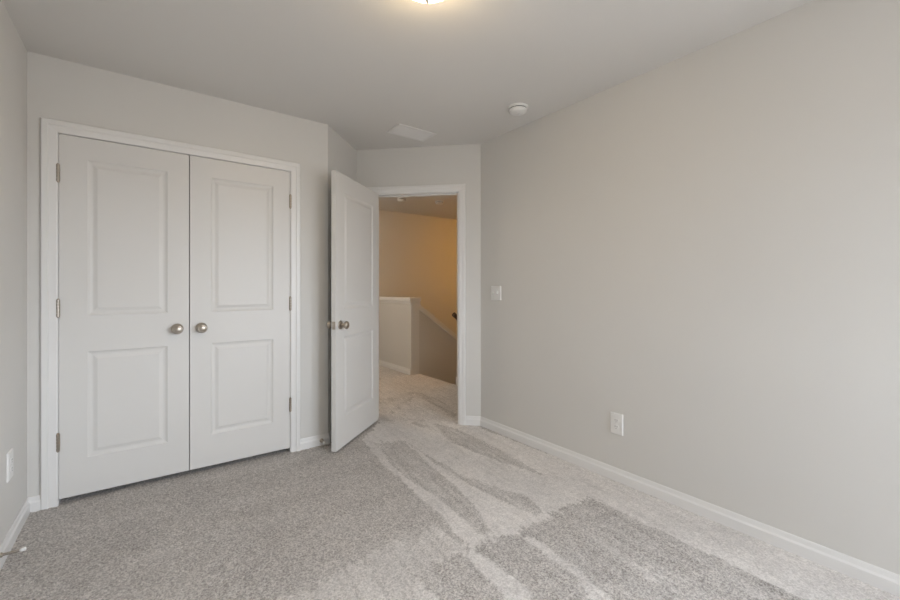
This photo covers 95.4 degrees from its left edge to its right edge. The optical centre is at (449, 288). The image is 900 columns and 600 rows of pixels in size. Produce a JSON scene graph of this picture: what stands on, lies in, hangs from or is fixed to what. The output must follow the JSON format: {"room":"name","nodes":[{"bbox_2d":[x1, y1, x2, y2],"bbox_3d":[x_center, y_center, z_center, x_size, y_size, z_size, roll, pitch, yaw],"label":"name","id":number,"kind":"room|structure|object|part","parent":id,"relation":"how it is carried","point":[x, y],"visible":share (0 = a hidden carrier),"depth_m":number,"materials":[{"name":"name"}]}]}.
{"room":"empty bedroom","nodes":[
{"label":"empty bedroom","id":0,"kind":"room"},
{"bbox_2d":[0,0,26,544],"bbox_3d":[-1.020,-0.027,0.441,0.120,2.440,5.567,0,0,-37],"label":"wall","id":1,"kind":"structure","parent":0,"point":[13,53],"depth_m":1.91,"materials":[{"name":"beige paint"}]},
{"bbox_2d":[7,448,12,481],"bbox_3d":[-2.000,0.801,1.864,0.010,0.128,0.082,0,0,-37],"label":"wall outlet","id":2,"kind":"object","parent":1,"relation":"attached to","point":[10,453],"visible":1,"depth_m":1.85,"materials":[{"name":"white plastic"}]},
{"bbox_2d":[0,498,29,570],"bbox_3d":[-0.793,1.144,0.248,0.013,0.098,4.747,0,0,-37],"label":"baseboard","id":3,"kind":"structure","parent":1,"relation":"attached to","point":[12,534],"depth_m":1.90,"materials":[{"name":"white wood"}]},
{"bbox_2d":[0,547,25,557],"bbox_3d":[-1.842,1.110,1.729,0.076,0.020,0.020,0,0,-37],"label":"door stop","id":4,"kind":"object","parent":3,"relation":"attached to","point":[23,548],"visible":1,"depth_m":1.73,"materials":[{"name":"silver metal"}]},
{"bbox_2d":[27,51,327,497],"bbox_3d":[-1.606,-0.027,2.675,1.610,2.440,0.115,0,0,-37],"label":"wall","id":5,"kind":"structure","parent":0,"point":[57,89],"depth_m":2.57,"materials":[{"name":"beige paint"}]},
{"bbox_2d":[56,134,188,498],"bbox_3d":[-1.875,0.150,2.382,0.608,1.982,0.102,0,0,-37],"label":"door","id":6,"kind":"structure","parent":5,"relation":"in","point":[123,301],"depth_m":2.38,"materials":[{"name":"white wood"}]},
{"bbox_3d":[-1.889,0.646,2.413,0.324,0.545,0.031,0,0,-37],"label":"panel","id":7,"kind":"part","parent":6,"relation":"part of","materials":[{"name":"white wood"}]},
{"bbox_3d":[-1.889,-0.286,2.413,0.324,0.823,0.031,0,0,-37],"label":"panel","id":8,"kind":"part","parent":6,"relation":"part of","materials":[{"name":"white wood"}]},
{"bbox_3d":[-1.668,0.248,2.509,0.057,0.057,0.058,0,0,-37],"label":"knob","id":9,"kind":"part","parent":6,"relation":"part of","materials":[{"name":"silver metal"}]},
{"bbox_2d":[40,117,299,509],"bbox_3d":[-1.665,0.141,2.621,1.348,2.103,0.132,0,0,-37],"label":"door frame","id":10,"kind":"structure","parent":5,"relation":"attached to","point":[50,129],"depth_m":2.21,"materials":[{"name":"white wood"}]},
{"bbox_2d":[28,433,328,511],"bbox_3d":[-1.567,1.144,2.625,1.614,0.098,0.013,0,0,-37],"label":"baseboard","id":11,"kind":"structure","parent":5,"relation":"attached to","point":[309,442],"depth_m":3.00,"materials":[{"name":"white wood"}]},
{"bbox_2d":[189,155,291,469],"bbox_3d":[-1.380,0.150,2.751,0.618,1.982,0.102,0,0,-37],"label":"door","id":12,"kind":"structure","parent":5,"relation":"in","point":[240,300],"depth_m":2.74,"materials":[{"name":"white wood"}]},
{"bbox_3d":[-1.565,0.248,2.586,0.057,0.057,0.058,0,0,-37],"label":"knob","id":13,"kind":"part","parent":12,"relation":"part of","materials":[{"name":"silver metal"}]},
{"bbox_3d":[-1.403,0.646,2.776,0.334,0.545,0.031,0,0,-37],"label":"panel","id":14,"kind":"part","parent":12,"relation":"part of","materials":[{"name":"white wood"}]},
{"bbox_3d":[-1.403,-0.286,2.776,0.334,0.823,0.031,0,0,-37],"label":"panel","id":15,"kind":"part","parent":12,"relation":"part of","materials":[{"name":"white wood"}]},
{"bbox_2d":[328,125,356,432],"bbox_3d":[-0.932,-0.027,3.463,0.115,2.440,0.697,0,0,8],"label":"wall","id":16,"kind":"structure","parent":0,"point":[342,157],"depth_m":3.17,"materials":[{"name":"beige paint"}]},
{"bbox_2d":[379,302,410,368],"bbox_3d":[-0.798,1.793,6.039,0.130,3.200,1.054,0,0,-37],"label":"wall","id":17,"kind":"structure","parent":0,"point":[394,318],"depth_m":5.92,"materials":[{"name":"beige paint"}]},
{"bbox_2d":[379,360,418,374],"bbox_3d":[-0.799,1.144,6.030,0.143,0.098,1.067,0,0,-37],"label":"baseboard","id":18,"kind":"structure","parent":17,"relation":"attached to","point":[381,363],"depth_m":5.84,"materials":[{"name":"white wood"}]},
{"bbox_2d":[379,296,420,303],"bbox_3d":[-0.789,0.164,6.027,0.180,0.087,1.082,0,0,-37],"label":"wall cap","id":19,"kind":"object","parent":17,"relation":"on","point":[401,300],"visible":0.79,"depth_m":5.75,"materials":[{"name":"white wood"}]},
{"bbox_3d":[-0.794,0.189,6.033,0.154,0.037,1.068,0,0,-37],"label":"cap moulding","id":20,"kind":"part","parent":19,"relation":"part of","materials":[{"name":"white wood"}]},
{"bbox_2d":[2,0,812,219],"bbox_3d":[0.911,-1.307,3.337,6.950,0.120,7.940,0,0,-37],"label":"ceiling","id":21,"kind":"structure","parent":0,"point":[453,70],"depth_m":2.14,"materials":[{"name":"paint"}]},
{"bbox_2d":[397,197,406,201],"bbox_3d":[-0.665,-1.224,5.651,0.132,0.046,0.132,0,0,-37],"label":"smoke detector","id":22,"kind":"object","parent":21,"relation":"attached to","point":[401,199],"visible":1,"depth_m":5.61,"materials":[{"name":"white plastic"}]},
{"bbox_2d":[386,123,436,141],"bbox_3d":[-0.306,-1.242,3.267,0.345,0.010,0.205,0,0,-37],"label":"ceiling vent","id":23,"kind":"object","parent":21,"relation":"in","point":[402,130],"visible":1,"depth_m":3.25,"materials":[{"name":"white metal"}]},
{"bbox_2d":[415,0,441,3],"bbox_3d":[-0.088,-1.175,1.582,0.283,0.144,0.283,0,0,-37],"label":"ceiling light","id":24,"kind":"object","parent":21,"relation":"attached to","point":[422,1],"visible":1,"depth_m":1.65,"materials":[{"name":"white glass"}]},
{"bbox_2d":[435,201,443,204],"bbox_3d":[-0.150,-1.224,5.846,0.132,0.046,0.132,0,0,-37],"label":"smoke detector","id":25,"kind":"object","parent":21,"relation":"attached to","point":[436,202],"visible":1,"depth_m":5.80,"materials":[{"name":"white plastic"}]},
{"bbox_2d":[508,103,527,115],"bbox_3d":[0.467,-1.224,2.812,0.138,0.046,0.138,0,0,-37],"label":"smoke detector","id":26,"kind":"object","parent":21,"relation":"attached to","point":[515,109],"visible":1,"depth_m":2.77,"materials":[{"name":"white plastic"}]},
{"bbox_2d":[379,210,456,333],"bbox_3d":[-1.365,1.073,6.348,6.800,4.640,0.120,0,0,-37],"label":"wall","id":27,"kind":"structure","parent":0,"point":[418,253],"depth_m":6.93,"materials":[{"name":"beige paint"}]},
{"bbox_2d":[357,144,480,415],"bbox_3d":[-0.260,-0.027,3.656,1.157,2.440,0.115,0,0,8],"label":"wall","id":28,"kind":"structure","parent":0,"point":[450,164],"depth_m":3.54,"materials":[{"name":"beige paint"}]},
{"bbox_2d":[327,170,377,451],"bbox_3d":[-0.739,0.158,3.271,0.168,1.998,0.768,0,0,14],"label":"door","id":29,"kind":"structure","parent":28,"relation":"in","point":[353,324],"depth_m":3.17,"materials":[{"name":"white wood"}]},
{"bbox_3d":[-0.758,0.261,2.955,0.058,0.057,0.057,0,0,14],"label":"knob","id":30,"kind":"part","parent":29,"relation":"part of","materials":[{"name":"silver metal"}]},
{"bbox_3d":[-0.739,0.647,3.270,0.031,0.547,0.465,0,0,14],"label":"panel","id":31,"kind":"part","parent":29,"relation":"part of","materials":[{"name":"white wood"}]},
{"bbox_3d":[-0.739,-0.282,3.270,0.031,0.815,0.465,0,0,14],"label":"panel","id":32,"kind":"part","parent":29,"relation":"part of","materials":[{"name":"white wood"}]},
{"bbox_2d":[367,184,465,424],"bbox_3d":[-0.292,0.143,3.661,0.884,2.100,0.149,0,0,8],"label":"door frame","id":33,"kind":"structure","parent":28,"relation":"attached to","point":[442,189],"depth_m":3.54,"materials":[{"name":"white wood"}]},
{"bbox_2d":[466,416,480,425],"bbox_3d":[-0.289,1.144,3.596,1.117,0.098,0.013,0,0,8],"label":"baseboard","id":34,"kind":"structure","parent":28,"relation":"attached to","point":[470,420],"depth_m":3.52,"materials":[{"name":"white wood"}]},
{"bbox_2d":[419,310,456,384],"bbox_3d":[0.320,1.830,6.292,1.965,3.125,0.116,0,0,-37],"label":"wall","id":35,"kind":"structure","parent":0,"point":[437,347],"depth_m":5.84,"materials":[{"name":"beige paint"}]},
{"bbox_2d":[411,304,418,371],"bbox_3d":[-0.479,0.700,5.611,0.130,0.985,0.012,0,0,-37],"label":"trim","id":36,"kind":"structure","parent":35,"relation":"attached to","point":[414,307],"depth_m":5.60,"materials":[{"name":"white wood"}]},
{"bbox_2d":[419,304,456,339],"bbox_3d":[0.320,0.947,6.292,1.965,1.480,0.148,0,0,-37],"label":"wall cap","id":37,"kind":"object","parent":35,"relation":"attached to","point":[422,309],"visible":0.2,"depth_m":5.83,"materials":[{"name":"white wood"}]},
{"bbox_2d":[0,365,899,599],"bbox_3d":[-0.243,1.276,2.395,3.673,0.213,7.770,0,0,-37],"label":"floor","id":38,"kind":"structure","parent":0,"point":[421,504],"depth_m":1.92,"materials":[{"name":"grey carpet"}]},
{"bbox_2d":[457,195,457,376],"bbox_3d":[1.460,1.073,5.094,3.569,4.640,1.622,0,0,-37],"label":"wall","id":39,"kind":"structure","parent":0,"point":[457,195],"depth_m":5.07,"materials":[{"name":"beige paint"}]},
{"bbox_2d":[481,0,899,574],"bbox_3d":[1.636,-0.027,1.777,0.115,2.440,4.534,0,0,-37],"label":"wall","id":40,"kind":"structure","parent":0,"point":[700,248],"depth_m":2.03,"materials":[{"name":"beige paint"}]},
{"bbox_2d":[491,286,500,299],"bbox_3d":[0.371,0.035,3.358,0.023,0.116,0.116,0,0,-37],"label":"light switch","id":41,"kind":"object","parent":40,"relation":"attached to","point":[495,290],"visible":1,"depth_m":3.36,"materials":[{"name":"white plastic"}]},
{"bbox_2d":[611,412,622,435],"bbox_3d":[1.017,0.824,2.502,0.010,0.128,0.082,0,0,-37],"label":"wall outlet","id":42,"kind":"object","parent":40,"relation":"attached to","point":[616,419],"visible":1,"depth_m":2.50,"materials":[{"name":"white plastic"}]},
{"bbox_2d":[480,417,899,596],"bbox_3d":[1.563,1.144,1.767,0.013,0.098,4.364,0,0,-37],"label":"baseboard","id":43,"kind":"structure","parent":40,"relation":"attached to","point":[885,580],"depth_m":2.02,"materials":[{"name":"white wood"}]}
]}

